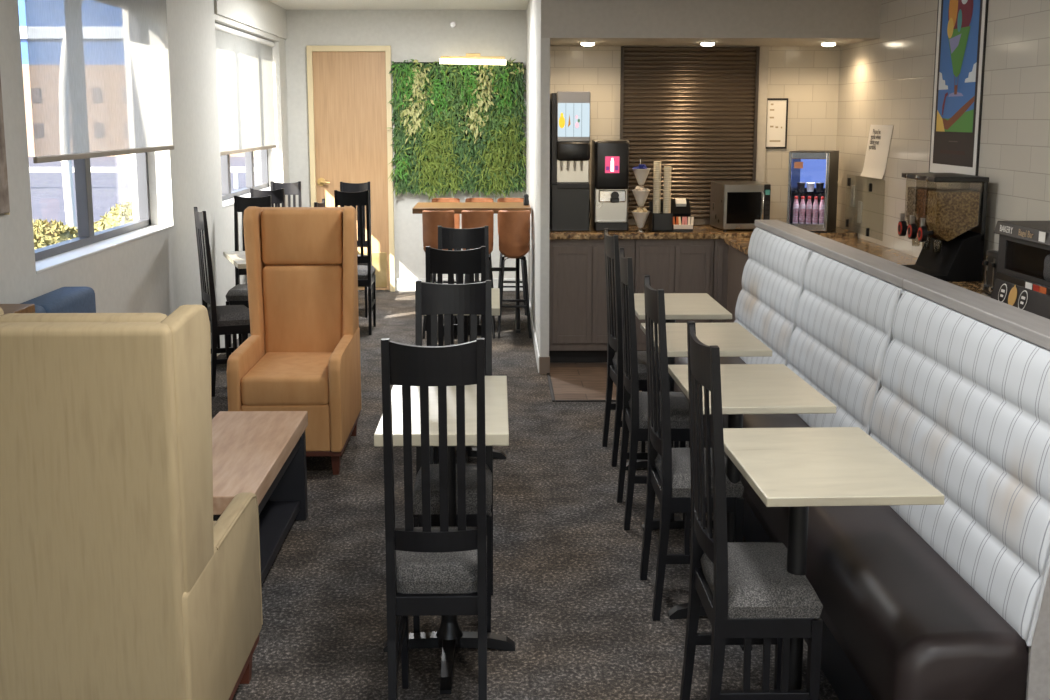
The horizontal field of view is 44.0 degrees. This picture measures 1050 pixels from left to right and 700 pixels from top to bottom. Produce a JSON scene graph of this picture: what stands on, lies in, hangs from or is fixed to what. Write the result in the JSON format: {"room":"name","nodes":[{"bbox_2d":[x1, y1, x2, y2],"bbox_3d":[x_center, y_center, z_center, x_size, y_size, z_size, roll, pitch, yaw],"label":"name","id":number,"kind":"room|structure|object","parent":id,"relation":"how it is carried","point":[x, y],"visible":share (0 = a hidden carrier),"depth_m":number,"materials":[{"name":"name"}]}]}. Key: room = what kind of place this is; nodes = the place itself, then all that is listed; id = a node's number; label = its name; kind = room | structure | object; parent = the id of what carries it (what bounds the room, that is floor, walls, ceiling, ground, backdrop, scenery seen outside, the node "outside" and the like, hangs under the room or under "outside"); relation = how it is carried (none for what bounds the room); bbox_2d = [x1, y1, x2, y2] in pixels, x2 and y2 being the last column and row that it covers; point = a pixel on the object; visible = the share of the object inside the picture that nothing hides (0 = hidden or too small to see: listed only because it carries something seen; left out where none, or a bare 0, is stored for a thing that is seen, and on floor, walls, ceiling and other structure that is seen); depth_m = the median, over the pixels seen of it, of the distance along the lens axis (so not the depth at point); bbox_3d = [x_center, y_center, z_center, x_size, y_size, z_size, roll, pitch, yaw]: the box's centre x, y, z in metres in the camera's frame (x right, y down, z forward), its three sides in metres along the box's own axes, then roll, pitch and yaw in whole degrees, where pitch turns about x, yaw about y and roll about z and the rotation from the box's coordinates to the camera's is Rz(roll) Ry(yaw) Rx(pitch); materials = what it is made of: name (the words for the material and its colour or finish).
{"room":"eatery","nodes":[
{"label":"eatery","id":0,"kind":"room"},
{"bbox_2d":[0,0,289,355],"bbox_3d":[-2.284,-0.563,5.124,0.250,2.740,15.580,0,10,-1],"label":"wall","id":1,"kind":"structure","parent":0,"point":[159,272],"depth_m":8.21,"materials":[{"name":"paint"}]},
{"bbox_2d":[0,75,9,214],"bbox_3d":[-2.143,-0.872,4.980,0.026,0.760,0.740,0,10,-1],"label":"wall panel","id":2,"kind":"object","parent":1,"relation":"attached to","point":[4,192],"visible":1,"depth_m":5.32,"materials":[{"name":"beige"}]},
{"bbox_2d":[25,0,173,162],"bbox_3d":[-2.168,-1.561,6.802,0.048,1.074,2.460,0,10,-1],"label":"roller blind","id":3,"kind":"object","parent":1,"relation":"attached to","point":[99,73],"visible":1,"depth_m":6.58,"materials":[{"name":"white fabric"}]},
{"bbox_2d":[35,152,173,273],"bbox_3d":[-2.297,-1.235,6.878,0.204,1.376,2.490,0,10,-1],"label":"window","id":4,"kind":"structure","parent":1,"relation":"in","point":[87,243],"depth_m":6.96,"materials":[{"name":"white paint"}]},
{"bbox_2d":[220,149,270,207],"bbox_3d":[-2.385,-1.980,10.965,0.204,1.371,2.820,0,10,-1],"label":"window","id":5,"kind":"structure","parent":1,"relation":"in","point":[227,194],"depth_m":11.58,"materials":[{"name":"grey metal"}]},
{"bbox_2d":[215,23,276,155],"bbox_3d":[-2.347,-2.165,10.932,0.048,0.984,2.790,0,10,-1],"label":"roller blind","id":6,"kind":"object","parent":1,"relation":"attached to","point":[245,83],"visible":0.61,"depth_m":10.83,"materials":[{"name":"white fabric"}]},
{"bbox_2d":[214,0,286,38],"bbox_3d":[-2.280,-2.866,11.001,0.019,0.280,3.200,0,10,-1],"label":"trim","id":7,"kind":"structure","parent":1,"relation":"attached to","point":[266,16],"depth_m":11.04,"materials":[{"name":"paint"}]},
{"bbox_2d":[268,0,528,9],"bbox_3d":[0.040,-1.969,4.922,5.000,0.100,15.980,0,10,-1],"label":"ceiling","id":8,"kind":"structure","parent":0,"point":[286,4],"depth_m":11.98,"materials":[{"name":"paint"}]},
{"bbox_2d":[285,10,525,290],"bbox_3d":[-1.253,-1.954,12.889,2.647,2.740,0.150,0,10,-1],"label":"wall","id":9,"kind":"structure","parent":0,"point":[420,35],"depth_m":12.64,"materials":[{"name":"paint"}]},
{"bbox_2d":[306,46,394,291],"bbox_3d":[-1.708,-1.765,12.797,0.814,2.400,0.080,0,10,-1],"label":"door","id":10,"kind":"structure","parent":9,"relation":"in","point":[350,87],"depth_m":12.75,"materials":[{"name":"brown wood"}]},
{"bbox_2d":[388,57,526,199],"bbox_3d":[-0.648,-2.135,12.684,1.424,1.410,0.215,0,10,-1],"label":"wall","id":11,"kind":"structure","parent":9,"relation":"attached to","point":[457,127],"depth_m":12.69,"materials":[{"name":"green plant"}]},
{"bbox_2d":[396,278,522,290],"bbox_3d":[-0.641,-0.654,13.046,1.307,0.125,0.024,0,10,-1],"label":"baseboard","id":12,"kind":"structure","parent":9,"relation":"attached to","point":[401,284],"depth_m":13.03,"materials":[{"name":"white"}]},
{"bbox_2d":[440,53,505,64],"bbox_3d":[-0.503,-2.816,12.585,0.641,0.118,0.176,0,10,-1],"label":"picture light","id":13,"kind":"object","parent":9,"relation":"attached to","point":[471,58],"visible":1,"depth_m":12.51,"materials":[{"name":"beige"}]},
{"bbox_2d":[211,291,838,699],"bbox_3d":[0.040,0.836,5.425,5.000,0.120,15.980,0,10,-1],"label":"floor","id":14,"kind":"structure","parent":0,"point":[572,599],"depth_m":4.94,"materials":[{"name":"grey carpet"}]},
{"bbox_2d":[0,304,34,313],"bbox_3d":[-2.014,0.374,4.815,0.230,1.005,0.670,0,10,-1],"label":"console table","id":15,"kind":"object","parent":14,"relation":"on","point":[7,308],"visible":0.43,"depth_m":4.98,"materials":[{"name":"brown wood"}]},
{"bbox_2d":[20,287,95,312],"bbox_3d":[-1.902,0.248,5.643,0.490,0.960,0.960,0,10,-1],"label":"sofa","id":16,"kind":"object","parent":14,"relation":"on","point":[63,299],"visible":0.06,"depth_m":5.71,"materials":[{"name":"blue fabric"}]},
{"bbox_2d":[0,305,262,699],"bbox_3d":[-1.084,0.471,3.539,0.568,1.264,0.945,0,10,-1],"label":"wingback armchair","id":17,"kind":"object","parent":14,"relation":"on","point":[119,580],"visible":1,"depth_m":3.07,"materials":[{"name":"beige fabric"}]},
{"bbox_2d":[0,313,166,321],"bbox_3d":[-1.079,0.056,3.185,0.424,0.291,0.105,0,10,-1],"label":"cushion","id":18,"kind":"object","parent":17,"relation":"on","point":[10,317],"depth_m":3.13,"materials":[{"name":"beige fabric"}]},
{"bbox_2d":[194,207,250,396],"bbox_3d":[-1.903,-0.321,8.268,0.320,1.155,0.442,-4,11,-21],"label":"dining chair","id":19,"kind":"object","parent":14,"relation":"on","point":[226,320],"visible":0.7,"depth_m":8.11,"materials":[{"name":"black wood"}]},
{"bbox_2d":[223,251,245,268],"bbox_3d":[-1.698,-0.198,8.504,0.430,0.830,0.800,-4,11,-19],"label":"dining table","id":20,"kind":"object","parent":14,"relation":"on","point":[237,258],"visible":0.04,"depth_m":8.37,"materials":[{"name":"laminate"}]},
{"bbox_2d":[226,195,270,355],"bbox_3d":[-1.989,-0.525,9.406,0.271,1.155,0.486,0,10,-1],"label":"dining chair","id":21,"kind":"object","parent":14,"relation":"on","point":[237,295],"visible":0.38,"depth_m":9.51,"materials":[{"name":"black wood"}]},
{"bbox_2d":[212,411,307,585],"bbox_3d":[-1.116,0.608,5.024,0.380,0.470,1.290,0,10,-1],"label":"coffee table","id":22,"kind":"object","parent":14,"relation":"on","point":[260,453],"visible":0.42,"depth_m":5.15,"materials":[{"name":"brown wood"}]},
{"bbox_2d":[259,501,299,585],"bbox_3d":[-1.116,0.771,5.053,0.310,0.040,1.140,0,10,-1],"label":"shelf","id":23,"kind":"object","parent":22,"relation":"attached to","point":[276,518],"depth_m":5.26,"materials":[{"name":"black wood"}]},
{"bbox_2d":[250,188,284,206],"bbox_3d":[-2.078,-0.768,10.760,0.271,1.155,0.486,0,10,-1],"label":"dining chair","id":24,"kind":"object","parent":14,"relation":"on","point":[277,196],"visible":0.04,"depth_m":10.45,"materials":[{"name":"black wood"}]},
{"bbox_2d":[271,181,301,206],"bbox_3d":[-2.129,-0.899,11.490,0.271,1.155,0.486,0,10,-1],"label":"dining chair","id":25,"kind":"object","parent":14,"relation":"on","point":[294,189],"visible":0.07,"depth_m":11.61,"materials":[{"name":"black wood"}]},
{"bbox_2d":[227,206,360,474],"bbox_3d":[-1.159,-0.082,6.624,0.568,1.264,0.945,0,10,-1],"label":"wingback armchair","id":26,"kind":"object","parent":14,"relation":"on","point":[301,352],"visible":0.91,"depth_m":6.74,"materials":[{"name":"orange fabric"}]},
{"bbox_2d":[241,352,331,405],"bbox_3d":[-1.157,0.137,6.569,0.426,0.148,0.730,0,10,-1],"label":"seat cushion","id":27,"kind":"object","parent":26,"relation":"on","point":[269,378],"depth_m":6.22,"materials":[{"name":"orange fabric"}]},
{"bbox_2d":[261,209,342,264],"bbox_3d":[-1.165,-0.594,6.811,0.424,0.291,0.105,0,10,-1],"label":"cushion","id":28,"kind":"object","parent":26,"relation":"on","point":[288,236],"depth_m":6.76,"materials":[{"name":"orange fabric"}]},
{"bbox_2d":[262,265,342,353],"bbox_3d":[-1.164,-0.198,6.870,0.424,0.505,0.100,0,10,-1],"label":"cushion","id":29,"kind":"object","parent":26,"relation":"on","point":[302,305],"depth_m":6.82,"materials":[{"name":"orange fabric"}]},
{"bbox_2d":[334,190,375,334],"bbox_3d":[-1.367,-0.725,10.519,0.271,1.155,0.486,0,10,-1],"label":"dining chair","id":30,"kind":"object","parent":14,"relation":"on","point":[366,274],"visible":0.48,"depth_m":10.32,"materials":[{"name":"black wood"}]},
{"bbox_2d":[340,182,372,317],"bbox_3d":[-1.504,-0.890,11.444,0.271,1.155,0.486,0,10,-1],"label":"dining chair","id":31,"kind":"object","parent":14,"relation":"on","point":[344,187],"visible":0.15,"depth_m":11.56,"materials":[{"name":"black wood"}]},
{"bbox_2d":[381,338,486,699],"bbox_3d":[-0.243,0.503,3.671,0.271,1.155,0.486,0,10,-1],"label":"dining chair","id":32,"kind":"object","parent":14,"relation":"on","point":[441,570],"visible":1,"depth_m":3.46,"materials":[{"name":"black wood"}]},
{"bbox_2d":[422,210,456,338],"bbox_3d":[-0.678,-0.615,10.334,0.272,1.006,0.437,0,10,-1],"label":"bar stool","id":33,"kind":"object","parent":14,"relation":"on","point":[431,220],"visible":0.38,"depth_m":10.09,"materials":[{"name":"brown leather"}]},
{"bbox_2d":[374,376,514,693],"bbox_3d":[-0.247,0.573,4.198,0.430,0.830,0.850,0,10,-1],"label":"dining table","id":34,"kind":"object","parent":14,"relation":"on","point":[449,636],"visible":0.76,"depth_m":4.12,"materials":[{"name":"laminate"}]},
{"bbox_2d":[432,198,459,283],"bbox_3d":[-0.705,-0.834,11.559,0.272,1.006,0.437,0,10,-1],"label":"bar stool","id":35,"kind":"object","parent":14,"relation":"on","point":[456,216],"visible":0.18,"depth_m":11.64,"materials":[{"name":"leather"}]},
{"bbox_2d":[413,280,492,632],"bbox_3d":[-0.247,0.361,4.461,0.271,1.155,0.486,0,10,-1],"label":"dining chair","id":36,"kind":"object","parent":14,"relation":"on","point":[432,299],"visible":0.43,"depth_m":4.56,"materials":[{"name":"black wood"}]},
{"bbox_2d":[425,246,485,463],"bbox_3d":[-0.312,0.072,6.072,0.271,1.155,0.486,0,10,-1],"label":"dining chair","id":37,"kind":"object","parent":14,"relation":"on","point":[439,262],"visible":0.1,"depth_m":5.77,"materials":[{"name":"black wood"}]},
{"bbox_2d":[438,226,488,460],"bbox_3d":[-0.321,-0.048,6.743,0.271,1.155,0.486,0,10,-1],"label":"dining chair","id":38,"kind":"object","parent":14,"relation":"on","point":[448,238],"visible":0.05,"depth_m":6.86,"materials":[{"name":"black wood"}]},
{"bbox_2d":[422,288,505,463],"bbox_3d":[-0.312,0.147,6.579,0.430,0.830,0.730,0,10,-1],"label":"dining table","id":39,"kind":"object","parent":14,"relation":"on","point":[469,451],"visible":0.22,"depth_m":6.54,"materials":[{"name":"laminate"}]},
{"bbox_2d":[412,202,530,332],"bbox_3d":[-0.427,-0.684,10.700,0.937,1.012,0.720,0,10,-1],"label":"bar table","id":40,"kind":"object","parent":14,"relation":"on","point":[457,207],"visible":0.56,"depth_m":10.57,"materials":[{"name":"brown wood"}]},
{"bbox_2d":[461,210,494,337],"bbox_3d":[-0.373,-0.616,10.340,0.272,1.006,0.437,0,10,-1],"label":"bar stool","id":41,"kind":"object","parent":14,"relation":"on","point":[470,219],"visible":0.34,"depth_m":10.10,"materials":[{"name":"black metal"}]},
{"bbox_2d":[465,198,493,287],"bbox_3d":[-0.405,-0.835,11.566,0.272,1.006,0.437,0,10,-1],"label":"bar stool","id":42,"kind":"object","parent":14,"relation":"on","point":[467,199],"visible":0.16,"depth_m":11.65,"materials":[{"name":"leather"}]},
{"bbox_2d":[497,198,526,314],"bbox_3d":[-0.120,-0.836,11.572,0.272,1.006,0.437,0,10,-1],"label":"bar stool","id":43,"kind":"object","parent":14,"relation":"on","point":[499,199],"visible":0.12,"depth_m":11.44,"materials":[{"name":"black metal"}]},
{"bbox_2d":[497,210,531,337],"bbox_3d":[-0.086,-0.617,10.346,0.272,1.006,0.437,0,10,-1],"label":"bar stool","id":44,"kind":"object","parent":14,"relation":"on","point":[513,226],"visible":1,"depth_m":10.14,"materials":[{"name":"brown leather"}]},
{"bbox_2d":[547,373,615,401],"bbox_3d":[1.241,0.232,8.428,2.168,0.008,0.883,0,10,-1],"label":"trim","id":45,"kind":"structure","parent":14,"relation":"on","point":[548,374],"depth_m":7.98,"materials":[{"name":"black"}]},
{"bbox_2d":[549,239,634,362],"bbox_3d":[0.460,-0.386,9.396,0.595,0.885,0.650,0,10,-1],"label":"base cabinet","id":46,"kind":"object","parent":14,"relation":"on","point":[577,275],"visible":0.73,"depth_m":9.07,"materials":[{"name":"black wood"}]},
{"bbox_2d":[549,225,856,238],"bbox_3d":[1.225,-0.847,9.325,2.145,0.042,0.690,0,10,-1],"label":"countertop","id":47,"kind":"structure","parent":46,"relation":"on","point":[699,231],"depth_m":8.99,"materials":[{"name":"brown stone"}]},
{"bbox_2d":[549,91,590,230],"bbox_3d":[0.313,-1.347,9.259,0.267,0.965,0.515,0,10,-1],"label":"dispenser","id":48,"kind":"object","parent":47,"relation":"on","point":[569,110],"visible":0.97,"depth_m":9.06,"materials":[{"name":"black plastic"}]},
{"bbox_2d":[559,113,579,127],"bbox_3d":[0.306,-1.585,8.979,0.147,0.106,0.001,0,10,-1],"label":"picture","id":49,"kind":"object","parent":48,"relation":"attached to","point":[566,120],"depth_m":8.98,"materials":[{"name":"multicoloured"}]},
{"bbox_2d":[557,183,588,188],"bbox_3d":[0.336,-1.149,9.087,0.220,0.035,0.105,0,10,-1],"label":"drip tray","id":50,"kind":"object","parent":48,"relation":"on","point":[559,185],"depth_m":9.04,"materials":[{"name":"grey plastic"}]},
{"bbox_2d":[557,142,589,160],"bbox_3d":[0.336,-1.383,9.047,0.230,0.130,0.100,0,10,-1],"label":"hood","id":51,"kind":"object","parent":48,"relation":"attached to","point":[566,151],"depth_m":9.00,"materials":[{"name":"black plastic"}]},
{"bbox_2d":[591,140,628,231],"bbox_3d":[0.605,-1.172,9.233,0.244,0.630,0.380,0,10,-1],"label":"coffee machine","id":52,"kind":"object","parent":47,"relation":"on","point":[610,158],"visible":1,"depth_m":9.09,"materials":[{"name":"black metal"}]},
{"bbox_2d":[594,221,628,231],"bbox_3d":[0.608,-0.869,9.140,0.236,0.065,0.090,0,10,-1],"label":"drip tray","id":53,"kind":"object","parent":52,"relation":"on","point":[613,226],"depth_m":9.09,"materials":[{"name":"black plastic"}]},
{"bbox_2d":[632,159,650,231],"bbox_3d":[0.811,-1.081,9.091,0.130,0.500,0.162,0,10,-1],"label":"tower","id":54,"kind":"object","parent":47,"relation":"on","point":[640,218],"visible":0.94,"depth_m":9.05,"materials":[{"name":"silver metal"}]},
{"bbox_2d":[632,211,649,227],"bbox_3d":[0.811,-0.914,9.121,0.130,0.112,0.162,0,10,-1],"label":"bowl","id":55,"kind":"object","parent":54,"relation":"on","point":[640,218],"depth_m":9.08,"materials":[{"name":"white"}]},
{"bbox_2d":[632,168,650,184],"bbox_3d":[0.811,-1.210,9.068,0.130,0.112,0.162,0,10,-1],"label":"bowl","id":56,"kind":"object","parent":54,"relation":"on","point":[641,175],"depth_m":9.02,"materials":[{"name":"white"}]},
{"bbox_2d":[633,190,649,205],"bbox_3d":[0.811,-1.062,9.095,0.130,0.112,0.162,0,10,-1],"label":"bowl","id":57,"kind":"object","parent":54,"relation":"on","point":[640,196],"depth_m":9.05,"materials":[{"name":"white"}]},
{"bbox_2d":[649,199,690,231],"bbox_3d":[1.028,-0.949,9.165,0.284,0.215,0.230,0,10,-1],"label":"organizer","id":58,"kind":"object","parent":47,"relation":"on","point":[658,222],"visible":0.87,"depth_m":9.09,"materials":[{"name":"black plastic"}]},
{"bbox_2d":[653,161,660,212],"bbox_3d":[0.924,-1.084,9.108,0.054,0.474,0.060,0,10,-1],"label":"cup stack","id":59,"kind":"object","parent":58,"relation":"in","point":[657,164],"visible":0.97,"depth_m":9.08,"materials":[{"name":"beige paper"}]},
{"bbox_2d":[663,166,671,212],"bbox_3d":[0.996,-1.065,9.113,0.054,0.437,0.060,0,10,-1],"label":"cup stack","id":60,"kind":"object","parent":58,"relation":"in","point":[667,169],"visible":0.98,"depth_m":9.08,"materials":[{"name":"beige paper"}]},
{"bbox_2d":[671,199,690,228],"bbox_3d":[1.099,-0.950,9.167,0.141,0.215,0.230,0,10,-1],"label":"tray","id":61,"kind":"object","parent":58,"relation":"on","point":[681,212],"depth_m":9.17,"materials":[{"name":"black plastic"}]},
{"bbox_2d":[710,181,770,230],"bbox_3d":[1.534,-1.028,9.277,0.330,0.330,0.444,-1,10,-5],"label":"microwave","id":62,"kind":"object","parent":47,"relation":"on","point":[734,205],"visible":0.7,"depth_m":9.09,"materials":[{"name":"silver metal"}]},
{"bbox_2d":[786,150,838,232],"bbox_3d":[2.026,-1.120,9.151,0.280,0.555,0.385,4,11,22],"label":"mini fridge","id":63,"kind":"object","parent":47,"relation":"on","point":[815,166],"visible":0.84,"depth_m":9.11,"materials":[{"name":"silver plastic"}]},
{"bbox_2d":[799,196,804,223],"bbox_3d":[1.938,-0.967,9.086,0.042,0.215,0.041,0,10,-1],"label":"drink bottle","id":64,"kind":"object","parent":63,"relation":"in","point":[802,203],"visible":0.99,"depth_m":9.07,"materials":[{"name":"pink plastic"}]},
{"bbox_2d":[812,196,818,223],"bbox_3d":[2.023,-0.960,9.051,0.042,0.215,0.041,0,10,-1],"label":"drink bottle","id":65,"kind":"object","parent":63,"relation":"in","point":[815,204],"visible":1,"depth_m":9.04,"materials":[{"name":"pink plastic"}]},
{"bbox_2d":[602,228,659,466],"bbox_3d":[0.567,-0.024,6.612,0.320,1.155,0.442,-1,10,-3],"label":"dining chair","id":66,"kind":"object","parent":14,"relation":"on","point":[611,244],"visible":0.62,"depth_m":6.47,"materials":[{"name":"black wood"}]},
{"bbox_2d":[617,247,689,529],"bbox_3d":[0.563,0.155,5.609,0.320,1.155,0.442,0,10,0],"label":"dining chair","id":67,"kind":"object","parent":14,"relation":"on","point":[635,403],"visible":0.68,"depth_m":5.45,"materials":[{"name":"black wood"}]},
{"bbox_2d":[634,239,713,350],"bbox_3d":[1.035,-0.388,9.408,0.545,0.885,0.650,0,10,-1],"label":"base cabinet","id":68,"kind":"object","parent":14,"relation":"on","point":[672,265],"visible":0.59,"depth_m":9.05,"materials":[{"name":"black wood"}]},
{"bbox_2d":[626,293,731,469],"bbox_3d":[0.718,0.182,6.384,0.450,0.830,0.730,0,10,-1],"label":"dining table","id":69,"kind":"object","parent":14,"relation":"on","point":[678,306],"visible":0.28,"depth_m":6.24,"materials":[{"name":"laminate"}]},
{"bbox_2d":[639,275,743,620],"bbox_3d":[0.584,0.332,4.625,0.320,1.155,0.442,0,10,-1],"label":"dining chair","id":70,"kind":"object","parent":14,"relation":"on","point":[668,468],"visible":0.71,"depth_m":4.47,"materials":[{"name":"black wood"}]},
{"bbox_2d":[640,323,771,530],"bbox_3d":[0.723,0.350,5.444,0.450,0.830,0.700,0,10,-2],"label":"dining table","id":71,"kind":"object","parent":14,"relation":"on","point":[733,340],"visible":0.25,"depth_m":5.28,"materials":[{"name":"laminate"}]},
{"bbox_2d":[712,239,728,322],"bbox_3d":[1.592,-0.390,9.420,0.560,0.885,0.650,0,10,-1],"label":"base cabinet","id":72,"kind":"object","parent":14,"relation":"on","point":[720,260],"visible":0.12,"depth_m":9.07,"materials":[{"name":"black"}]},
{"bbox_2d":[726,245,748,322],"bbox_3d":[1.917,0.223,6.051,0.905,0.865,6.050,0,10,-1],"label":"cabinet","id":73,"kind":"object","parent":14,"relation":"on","point":[737,260],"depth_m":8.73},
{"bbox_2d":[679,321,822,699],"bbox_3d":[0.607,0.524,3.552,0.320,1.155,0.442,0,10,-1],"label":"dining chair","id":74,"kind":"object","parent":14,"relation":"on","point":[746,591],"visible":0.99,"depth_m":3.40,"materials":[{"name":"black wood"}]},
{"bbox_2d":[668,364,836,650],"bbox_3d":[0.732,0.523,4.479,0.460,0.830,0.710,0,10,-2],"label":"dining table","id":75,"kind":"object","parent":14,"relation":"on","point":[745,388],"visible":0.44,"depth_m":4.36,"materials":[{"name":"laminate"}]},
{"bbox_2d":[723,427,944,689],"bbox_3d":[0.752,0.696,3.514,0.475,0.830,0.700,0,10,-2],"label":"dining table","id":76,"kind":"object","parent":14,"relation":"on","point":[797,469],"visible":0.85,"depth_m":3.39,"materials":[{"name":"laminate"}]},
{"bbox_2d":[724,237,983,322],"bbox_3d":[1.905,0.207,6.043,0.930,0.900,6.140,0,10,-1],"label":"countertop","id":77,"kind":"structure","parent":14,"relation":"on","point":[738,257],"depth_m":8.54,"materials":[{"name":"brown stone"}]},
{"bbox_2d":[724,237,983,293],"bbox_3d":[1.905,-0.219,5.967,0.930,0.035,6.140,0,10,-1],"label":"countertop","id":78,"kind":"structure","parent":77,"relation":"on","point":[741,244],"depth_m":8.14,"materials":[{"name":"brown stone"}]},
{"bbox_2d":[898,173,988,281],"bbox_3d":[2.119,-0.648,6.778,0.375,0.525,0.540,0,10,-1],"label":"dispenser","id":79,"kind":"object","parent":77,"relation":"on","point":[950,221],"visible":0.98,"depth_m":6.57,"materials":[{"name":"black plastic"}]},
{"bbox_2d":[981,250,997,297],"bbox_3d":[2.231,-0.342,5.941,0.248,0.216,0.180,0,10,-1],"label":"toaster","id":80,"kind":"object","parent":77,"relation":"on","point":[990,262],"visible":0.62,"depth_m":5.95,"materials":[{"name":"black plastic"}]},
{"bbox_2d":[991,221,1049,318],"bbox_3d":[2.215,-0.330,5.354,0.306,0.400,0.840,0,10,-1],"label":"case","id":81,"kind":"object","parent":77,"relation":"on","point":[1023,248],"visible":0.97,"depth_m":5.56,"materials":[{"name":"grey plastic"}]},
{"bbox_2d":[1043,254,1049,281],"bbox_3d":[2.169,-0.343,5.290,0.090,0.145,0.110,0,10,-1],"label":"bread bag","id":82,"kind":"object","parent":81,"relation":"in","point":[1046,273],"visible":0.91,"depth_m":5.29,"materials":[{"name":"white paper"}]},
{"bbox_2d":[674,227,1049,699],"bbox_3d":[1.109,0.242,5.222,0.464,1.122,4.195,0,10,-1],"label":"banquette","id":83,"kind":"object","parent":14,"relation":"on","point":[946,601],"visible":0.82,"depth_m":3.78,"materials":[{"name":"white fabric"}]},
{"bbox_2d":[526,0,549,356],"bbox_3d":[0.087,-1.566,10.720,0.060,2.740,4.312,0,10,-1],"label":"wall partition","id":84,"kind":"structure","parent":0,"point":[537,48],"depth_m":9.07,"materials":[{"name":"paint"}]},
{"bbox_2d":[529,299,539,372],"bbox_3d":[0.051,-0.270,10.958,0.012,0.105,4.240,0,10,-1],"label":"baseboard","id":85,"kind":"structure","parent":84,"relation":"attached to","point":[531,316],"depth_m":9.76,"materials":[{"name":"white"}]},
{"bbox_2d":[539,356,549,373],"bbox_3d":[0.133,0.103,8.842,0.072,0.118,0.039,0,10,-1],"label":"baseboard","id":86,"kind":"structure","parent":84,"relation":"attached to","point":[544,362],"depth_m":8.82,"materials":[{"name":"brown"}]},
{"bbox_2d":[550,363,674,399],"bbox_3d":[1.247,0.199,8.624,2.148,0.004,1.250,0,10,-1],"label":"floor tile","id":87,"kind":"structure","parent":0,"point":[570,381],"depth_m":8.56,"materials":[{"name":"brown tile"}]},
{"bbox_2d":[550,46,839,224],"bbox_3d":[1.217,-1.376,9.662,2.153,2.740,0.150,0,10,-1],"label":"wall","id":88,"kind":"structure","parent":0,"point":[808,76],"depth_m":9.50,"materials":[{"name":"tile"}]},
{"bbox_2d":[620,46,759,224],"bbox_3d":[1.197,-1.562,9.528,1.003,1.291,0.044,0,10,-1],"label":"roller shutter","id":89,"kind":"object","parent":88,"relation":"attached to","point":[693,111],"visible":0.7,"depth_m":9.50,"materials":[{"name":"brown metal"}]},
{"bbox_2d":[756,47,768,182],"bbox_3d":[1.734,-1.565,9.547,0.067,1.291,0.029,0,10,-1],"label":"trim","id":90,"kind":"structure","parent":88,"relation":"attached to","point":[764,51],"depth_m":9.50,"materials":[{"name":"beige paint"}]},
{"bbox_2d":[766,98,787,148],"bbox_3d":[1.843,-1.661,9.539,0.164,0.365,0.015,0,10,-1],"label":"framed notice","id":91,"kind":"object","parent":88,"relation":"attached to","point":[777,108],"visible":1,"depth_m":9.54,"materials":[{"name":"paper"}]},
{"bbox_2d":[541,0,881,45],"bbox_3d":[1.200,-2.370,8.904,2.212,0.515,0.990,0,10,-1],"label":"ceiling","id":92,"kind":"structure","parent":0,"point":[565,22],"depth_m":8.44,"materials":[{"name":"beige paint"}]},
{"bbox_2d":[836,0,1049,278],"bbox_3d":[2.498,-0.300,3.658,0.150,2.740,12.400,0,10,-1],"label":"wall","id":93,"kind":"structure","parent":0,"point":[888,79],"depth_m":7.57,"materials":[{"name":"tile"}]},
{"bbox_2d":[860,125,892,178],"bbox_3d":[2.305,-1.305,8.544,0.019,0.345,0.650,0,10,-1],"label":"paper notice","id":94,"kind":"object","parent":93,"relation":"attached to","point":[879,138],"visible":1,"depth_m":8.51,"materials":[{"name":"white"}]},
{"bbox_2d":[929,0,988,175],"bbox_3d":[2.341,-1.494,7.033,0.012,1.100,0.750,0,10,-1],"label":"framed poster","id":95,"kind":"object","parent":93,"relation":"attached to","point":[961,30],"visible":0.91,"depth_m":7.02,"materials":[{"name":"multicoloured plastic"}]},
{"label":"outside","id":96,"kind":"structure","parent":0,"visible":0},
{"bbox_2d":[28,156,256,228],"bbox_3d":[-47.103,-5.875,43.660,87.680,0.200,130.000,0,10,-1],"label":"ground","id":97,"kind":"structure","parent":96,"point":[109,189],"depth_m":34.59,"materials":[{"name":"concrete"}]},
{"bbox_2d":[18,0,28,64],"bbox_3d":[-23.295,-19.993,82.187,25.200,14.000,10.200,0,10,-1],"label":"glass tower","id":98,"kind":"structure","parent":97,"relation":"on","point":[21,3],"depth_m":77.14,"materials":[{"name":"blue"}]},
{"bbox_2d":[33,218,77,249],"bbox_3d":[-5.617,-1.198,15.109,1.184,0.668,1.958,0,10,-1],"label":"hedge","id":99,"kind":"object","parent":97,"relation":"on","point":[45,234],"visible":0.3,"depth_m":14.89,"materials":[{"name":"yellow plant"}]},
{"bbox_2d":[61,160,76,228],"bbox_3d":[-5.821,-3.644,18.020,1.337,4.460,0.140,0,10,-1],"label":"steel arch","id":100,"kind":"object","parent":97,"relation":"on","point":[67,175],"visible":0.23,"depth_m":18.22,"materials":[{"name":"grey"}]},
{"bbox_2d":[94,201,132,232],"bbox_3d":[-4.423,-1.271,14.813,1.134,0.915,1.950,0,10,-1],"label":"hedge","id":101,"kind":"object","parent":97,"relation":"on","point":[121,214],"visible":0.1,"depth_m":14.33,"materials":[{"name":"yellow plant"}]},
{"bbox_2d":[22,65,255,155],"bbox_3d":[-18.416,-12.024,65.501,26.000,4.200,10.060,0,10,-1],"label":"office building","id":102,"kind":"structure","parent":97,"relation":"on","point":[26,76],"depth_m":60.55,"materials":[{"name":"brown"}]},
{"bbox_2d":[29,167,256,188],"bbox_3d":[-10.718,-4.439,33.523,16.000,0.550,0.100,0,10,-1],"label":"guard rail","id":103,"kind":"object","parent":97,"relation":"on","point":[235,170],"visible":0.22,"depth_m":33.45,"materials":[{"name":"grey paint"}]},
{"bbox_3d":[1.389,0.237,5.237,0.090,1.125,4.195,0,10,-1],"label":"wall","id":104,"kind":"structure","parent":0,"visible":0},
{"bbox_2d":[755,220,1049,349],"bbox_3d":[1.382,-0.334,5.135,0.130,0.035,4.215,0,10,-1],"label":"ledge","id":105,"kind":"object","parent":104,"relation":"on","point":[1033,328],"depth_m":4.39,"materials":[{"name":"grey wood"}]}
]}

